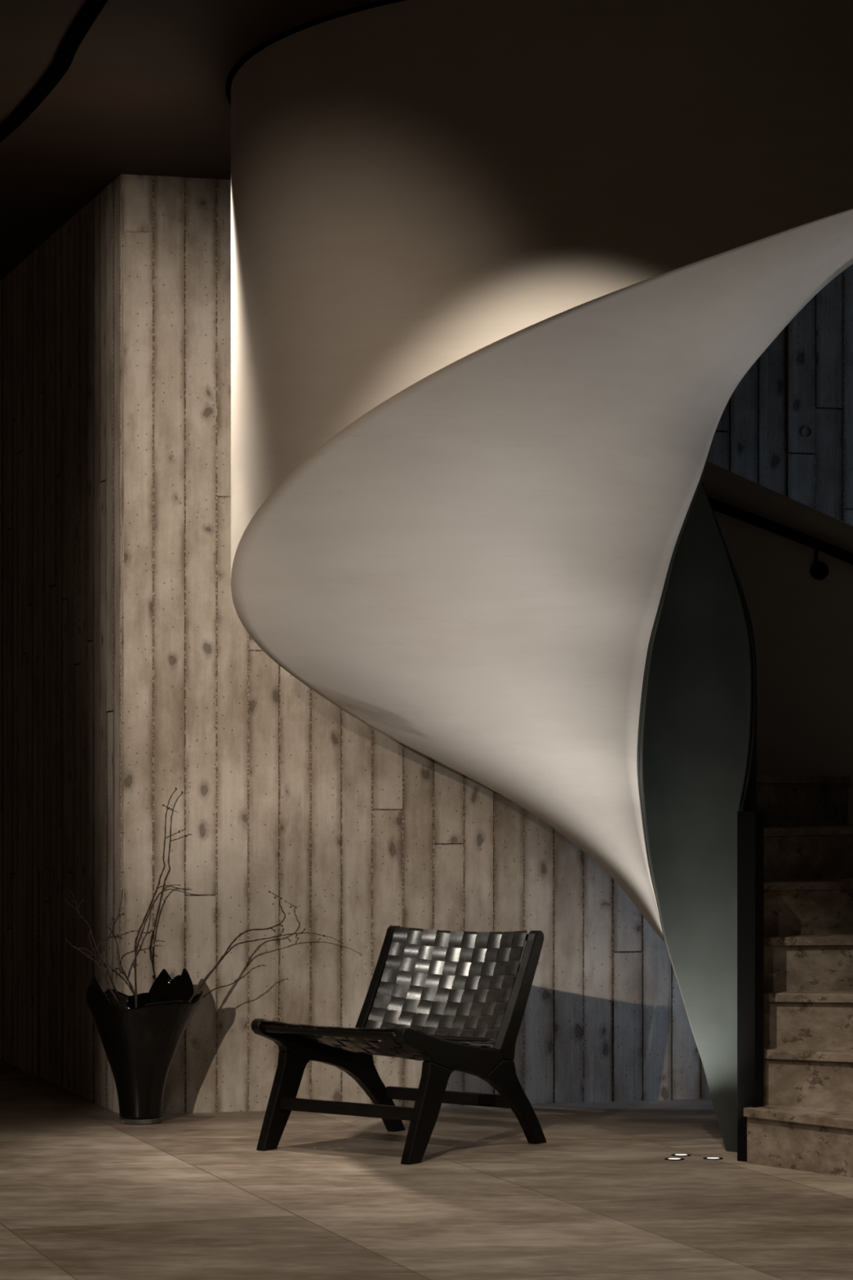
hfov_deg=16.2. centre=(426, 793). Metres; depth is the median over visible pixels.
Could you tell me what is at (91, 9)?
trim
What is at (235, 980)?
branch
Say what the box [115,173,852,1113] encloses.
wall
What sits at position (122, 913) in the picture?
branch
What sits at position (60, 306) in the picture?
wall
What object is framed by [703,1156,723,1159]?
uplight
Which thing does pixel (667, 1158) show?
uplight
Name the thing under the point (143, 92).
ceiling
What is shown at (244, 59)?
trim
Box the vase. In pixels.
[85,968,204,1124]
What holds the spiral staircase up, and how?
on the floor
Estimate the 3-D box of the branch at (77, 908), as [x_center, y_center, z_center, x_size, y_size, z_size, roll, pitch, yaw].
[-1.214,0.777,11.210,0.284,0.827,0.026,0,0,0]
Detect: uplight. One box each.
[664,1157,684,1160]
[671,1153,691,1156]
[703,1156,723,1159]
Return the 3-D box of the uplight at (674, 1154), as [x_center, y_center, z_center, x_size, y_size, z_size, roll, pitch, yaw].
[0.865,1.228,10.193,0.068,0.003,0.068,0,0,0]
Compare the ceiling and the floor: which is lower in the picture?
the floor
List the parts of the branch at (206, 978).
stem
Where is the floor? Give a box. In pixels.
[0,1059,852,1279]
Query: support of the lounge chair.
on the floor
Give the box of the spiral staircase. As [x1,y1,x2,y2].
[231,0,852,1177]
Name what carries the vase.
on the floor
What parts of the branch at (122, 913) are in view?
stem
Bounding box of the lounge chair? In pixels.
[250,925,546,1164]
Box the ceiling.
[0,0,382,280]
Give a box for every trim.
[0,0,107,142]
[225,0,405,106]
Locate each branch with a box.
[63,890,137,1006]
[64,888,124,1005]
[133,787,191,1007]
[188,890,342,1001]
[201,964,265,998]
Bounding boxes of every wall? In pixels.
[0,173,151,1113]
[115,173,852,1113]
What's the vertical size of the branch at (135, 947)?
1.213 m
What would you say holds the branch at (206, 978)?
in the vase

